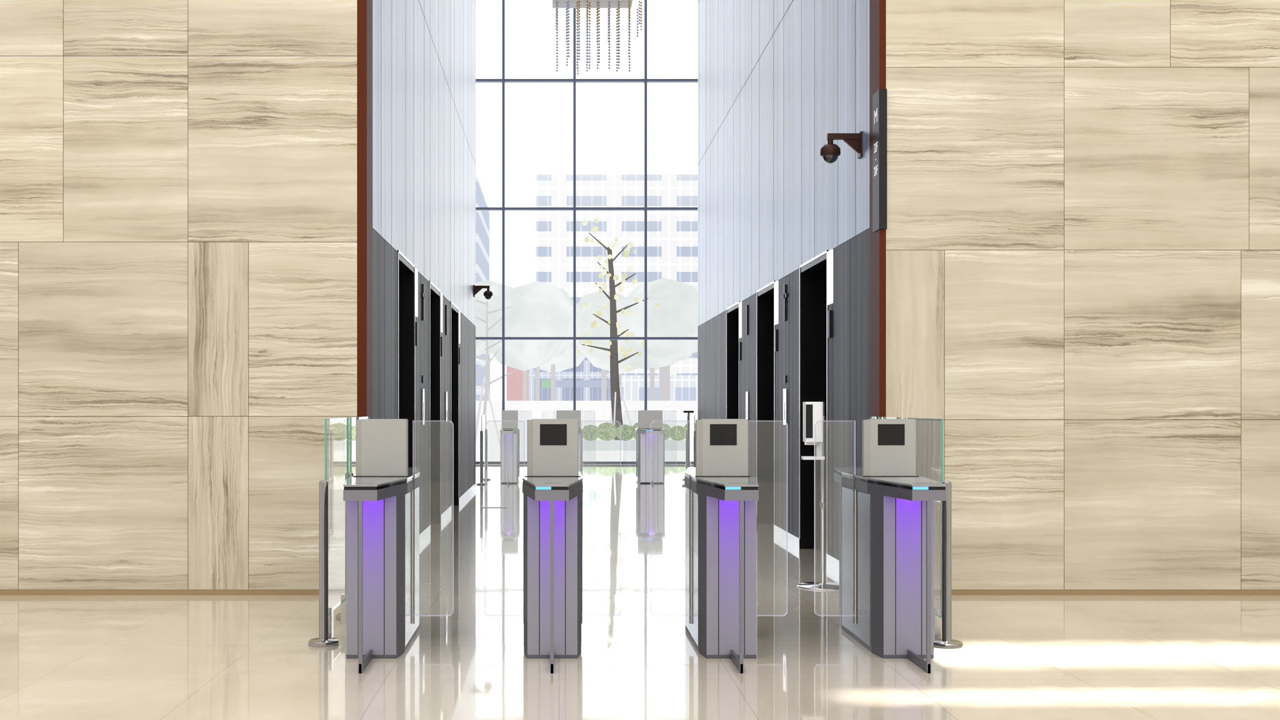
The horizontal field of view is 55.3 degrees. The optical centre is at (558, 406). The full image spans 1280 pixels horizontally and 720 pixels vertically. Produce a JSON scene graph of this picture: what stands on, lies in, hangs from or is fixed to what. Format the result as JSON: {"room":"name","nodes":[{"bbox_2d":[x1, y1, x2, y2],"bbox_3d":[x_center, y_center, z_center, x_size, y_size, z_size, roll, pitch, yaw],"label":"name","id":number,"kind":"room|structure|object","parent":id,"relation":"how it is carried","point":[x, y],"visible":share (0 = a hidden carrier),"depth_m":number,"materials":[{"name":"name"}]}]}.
{"room":"office building lobby","nodes":[
{"label":"office building lobby","id":0,"kind":"room"},
{"bbox_2d":[0,0,357,595],"bbox_3d":[-7.755,-5.584,9.128,12.489,14.000,0.024,0,0,0],"label":"wall","id":1,"kind":"structure","parent":0,"point":[178,178],"depth_m":9.12,"materials":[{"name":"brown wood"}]},
{"bbox_2d":[372,0,476,544],"bbox_3d":[-1.580,-5.584,15.230,0.320,14.000,11.640,0,0,0],"label":"wall","id":2,"kind":"structure","parent":0,"point":[424,51],"depth_m":13.04,"materials":[{"name":"grey"}]},
{"bbox_2d":[357,0,372,418],"bbox_3d":[-1.476,-5.584,9.265,0.071,14.000,0.290,0,0,0],"label":"trim","id":3,"kind":"structure","parent":2,"relation":"attached to","point":[364,7],"depth_m":9.12,"materials":[{"name":"brown wood"}]},
{"bbox_2d":[473,284,492,299],"bbox_3d":[-1.278,-1.921,20.550,0.325,0.245,0.160,0,0,0],"label":"cctv camera","id":4,"kind":"object","parent":2,"relation":"attached to","point":[488,294],"visible":1,"depth_m":20.53,"materials":[{"name":"brown metal"}]},
{"bbox_2d":[475,0,697,464],"bbox_3d":[0.000,-5.584,29.720,28.000,14.000,0.160,0,0,0],"label":"wall window","id":5,"kind":"structure","parent":0,"point":[503,80],"depth_m":29.65,"materials":[{"name":"grey metal"}]},
{"bbox_2d":[0,464,1279,719],"bbox_3d":[0.000,1.516,10.350,28.000,0.200,38.700,0,0,0],"label":"floor","id":6,"kind":"structure","parent":0,"point":[62,657],"depth_m":7.02,"materials":[{"name":"tile"}]},
{"bbox_2d":[308,416,369,647],"bbox_3d":[-1.400,0.746,8.050,0.180,1.340,1.800,0,0,0],"label":"railing","id":7,"kind":"object","parent":6,"relation":"on","point":[326,638],"visible":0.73,"depth_m":7.23,"materials":[{"name":"teal"}]},
{"bbox_2d":[343,418,453,673],"bbox_3d":[-0.933,0.746,7.370,0.589,1.340,1.842,0,0,0],"label":"turnstile","id":8,"kind":"object","parent":6,"relation":"on","point":[382,498],"visible":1,"depth_m":6.83,"materials":[{"name":"grey metal"}]},
{"bbox_2d":[476,414,490,484],"bbox_3d":[-1.400,0.791,22.700,0.180,1.250,1.580,0,0,0],"label":"fence","id":9,"kind":"object","parent":6,"relation":"on","point":[481,474],"visible":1,"depth_m":21.98,"materials":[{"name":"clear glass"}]},
{"bbox_2d":[481,506,507,507],"bbox_3d":[-0.900,1.413,17.000,0.364,0.006,0.120,0,0,0],"label":"floor vent","id":10,"kind":"object","parent":6,"relation":"in","point":[481,507],"visible":1,"depth_m":17.02,"materials":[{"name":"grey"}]},
{"bbox_2d":[499,410,532,484],"bbox_3d":[-0.795,0.746,22.700,0.589,1.340,1.602,0,0,0],"label":"gate","id":11,"kind":"object","parent":6,"relation":"on","point":[510,431],"visible":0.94,"depth_m":22.28,"materials":[{"name":"grey metal"}]},
{"bbox_2d":[484,418,621,673],"bbox_3d":[-0.037,0.746,7.370,0.828,1.340,1.843,0,0,0],"label":"turnstile","id":12,"kind":"object","parent":6,"relation":"on","point":[552,483],"visible":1,"depth_m":6.83,"materials":[{"name":"grey metal"}]},
{"bbox_2d":[556,410,593,477],"bbox_3d":[0.180,0.746,22.700,0.911,1.340,1.570,0,0,25],"label":"gate","id":13,"kind":"object","parent":6,"relation":"on","point":[560,414],"visible":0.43,"depth_m":22.65,"materials":[{"name":"grey"}]},
{"bbox_2d":[625,410,675,484],"bbox_3d":[1.700,0.746,22.700,0.911,1.340,1.570,0,0,-25],"label":"gate","id":14,"kind":"object","parent":6,"relation":"on","point":[650,439],"visible":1,"depth_m":22.28,"materials":[{"name":"grey metal"}]},
{"bbox_2d":[681,410,693,486],"bbox_3d":[2.300,0.749,21.600,0.240,1.335,0.240,0,0,0],"label":"stanchion","id":15,"kind":"object","parent":6,"relation":"on","point":[688,412],"visible":0.59,"depth_m":21.58,"materials":[{"name":"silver metal"}]},
{"bbox_2d":[682,414,695,479],"bbox_3d":[2.460,0.791,22.700,0.180,1.250,1.580,0,0,0],"label":"fence","id":16,"kind":"object","parent":6,"relation":"on","point":[691,417],"visible":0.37,"depth_m":22.53,"materials":[{"name":"clear glass"}]},
{"bbox_2d":[650,418,787,673],"bbox_3d":[0.968,0.746,7.370,0.828,1.340,1.843,0,0,0],"label":"turnstile","id":17,"kind":"object","parent":6,"relation":"on","point":[721,497],"visible":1,"depth_m":6.83,"materials":[{"name":"grey metal"}]},
{"bbox_2d":[797,401,839,590],"bbox_3d":[2.070,0.691,9.550,0.400,1.450,0.400,0,0,0],"label":"stand","id":18,"kind":"object","parent":6,"relation":"on","point":[813,412],"visible":0.95,"depth_m":9.46,"materials":[{"name":"silver metal"}]},
{"bbox_2d":[814,418,946,673],"bbox_3d":[1.841,0.746,7.370,0.589,1.340,1.843,0,0,0],"label":"turnstile","id":19,"kind":"object","parent":6,"relation":"on","point":[886,510],"visible":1,"depth_m":6.92,"materials":[{"name":"grey metal"}]},
{"bbox_2d":[870,416,962,648],"bbox_3d":[2.290,0.746,8.015,0.180,1.340,1.830,0,0,0],"label":"railing","id":20,"kind":"object","parent":6,"relation":"on","point":[929,432],"visible":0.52,"depth_m":7.33,"materials":[{"name":"teal"}]},
{"bbox_2d":[697,0,869,572],"bbox_3d":[2.540,-5.584,15.230,0.320,14.000,11.640,0,0,0],"label":"wall","id":21,"kind":"structure","parent":0,"point":[783,230],"depth_m":13.08,"materials":[{"name":"grey metal"}]},
{"bbox_2d":[819,131,862,163],"bbox_3d":[2.237,-2.051,9.670,0.325,0.245,0.160,0,0,0],"label":"cctv camera","id":22,"kind":"object","parent":21,"relation":"attached to","point":[830,152],"visible":1,"depth_m":9.65,"materials":[{"name":"brown metal"}]},
{"bbox_2d":[869,0,885,418],"bbox_3d":[2.424,-5.584,9.265,0.048,14.000,0.290,0,0,0],"label":"trim","id":23,"kind":"structure","parent":21,"relation":"attached to","point":[877,8],"depth_m":9.22,"materials":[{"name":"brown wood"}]},
{"bbox_2d":[885,0,1279,595],"bbox_3d":[8.224,-5.584,9.128,11.552,14.000,0.024,0,0,0],"label":"wall","id":24,"kind":"structure","parent":0,"point":[1082,231],"depth_m":9.12,"materials":[{"name":"brown wood"}]},
{"bbox_2d":[872,88,886,232],"bbox_3d":[2.423,-1.849,9.196,0.060,1.050,0.188,0,0,0],"label":"sign","id":25,"kind":"object","parent":24,"relation":"attached to","point":[879,98],"visible":0.93,"depth_m":9.10,"materials":[{"name":"black metal"}]},
{"bbox_2d":[874,164,877,176],"bbox_3d":[2.392,-1.778,9.190,0.001,0.070,0.101,0,0,0],"label":"sign","id":26,"kind":"object","parent":25,"relation":"attached to","point":[876,168],"visible":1,"depth_m":9.18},
{"bbox_2d":[874,141,877,153],"bbox_3d":[2.392,-1.953,9.189,0.001,0.070,0.099,0,0,0],"label":"sign","id":27,"kind":"object","parent":25,"relation":"attached to","point":[874,144],"visible":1,"depth_m":9.19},
{"bbox_2d":[874,107,877,123],"bbox_3d":[2.392,-2.190,9.190,0.001,0.102,0.081,0,0,0],"label":"sign","id":28,"kind":"object","parent":25,"relation":"attached to","point":[876,111],"visible":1,"depth_m":9.16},
{"bbox_3d":[0.000,-12.684,10.350,28.000,0.200,38.700,0,0,0],"label":"ceiling","id":29,"kind":"structure","parent":0,"visible":0},
{"bbox_2d":[552,0,642,75],"bbox_3d":[0.467,-8.339,14.800,1.094,8.489,0.700,0,0,0],"label":"strands","id":30,"kind":"object","parent":29,"relation":"hanging from","point":[556,4],"visible":1,"depth_m":14.79,"materials":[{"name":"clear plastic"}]},
{"label":"outside","id":31,"kind":"structure","parent":0,"visible":0},
{"bbox_2d":[475,444,685,461],"bbox_3d":[0.000,1.516,144.850,300.000,0.200,230.300,0,0,0],"label":"ground","id":32,"kind":"structure","parent":31,"point":[493,450],"depth_m":35.40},
{"bbox_2d":[475,299,518,447],"bbox_3d":[-2.698,-1.191,41.557,2.635,5.229,1.109,0,0,0],"label":"tree","id":33,"kind":"object","parent":32,"relation":"on","point":[486,379],"visible":0.77,"depth_m":41.58,"materials":[{"name":"plant"}]},
{"bbox_2d":[506,366,528,400],"bbox_3d":[-2.700,-3.084,85.900,1.700,9.000,12.200,0,0,0],"label":"building","id":34,"kind":"structure","parent":32,"relation":"on","point":[514,380],"depth_m":80.00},
{"bbox_2d":[528,356,611,400],"bbox_3d":[0.775,-2.384,76.850,5.250,7.600,14.300,0,0,0],"label":"building","id":35,"kind":"structure","parent":32,"relation":"on","point":[588,377],"depth_m":70.00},
{"bbox_2d":[475,277,697,400],"bbox_3d":[2.653,-2.493,61.751,19.929,7.818,7.198,0,0,0],"label":"trees","id":36,"kind":"object","parent":32,"relation":"on","point":[538,309],"visible":0.62,"depth_m":59.13,"materials":[{"name":"plant"}]},
{"bbox_2d":[475,400,697,444],"bbox_3d":[0.000,0.606,45.100,80.000,1.620,0.200,0,0,0],"label":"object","id":37,"kind":"object","parent":32,"relation":"on","point":[595,413],"visible":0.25,"depth_m":45.00,"materials":[{"name":"white"}]},
{"bbox_2d":[475,176,697,400],"bbox_3d":[-15.000,-10.584,107.000,90.000,24.000,66.000,0,0,0],"label":"building","id":38,"kind":"structure","parent":32,"relation":"on","point":[682,387],"depth_m":120.01,"materials":[{"name":"white"}]},
{"bbox_2d":[535,174,697,375],"bbox_3d":[9.400,-15.284,179.000,25.200,33.400,22.000,0,0,0],"label":"building","id":39,"kind":"structure","parent":32,"relation":"on","point":[672,235],"depth_m":168.00,"materials":[{"name":"white"}]},
{"bbox_2d":[576,218,659,440],"bbox_3d":[1.958,-2.463,41.137,2.778,7.794,1.106,0,0,12],"label":"tree","id":40,"kind":"object","parent":32,"relation":"on","point":[616,415],"visible":0.93,"depth_m":41.13,"materials":[{"name":"plant"}]},
{"bbox_2d":[582,422,695,450],"bbox_3d":[0.000,0.936,39.450,24.300,0.960,1.100,0,0,0],"label":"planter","id":41,"kind":"object","parent":32,"relation":"on","point":[606,432],"visible":0.12,"depth_m":39.18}
]}

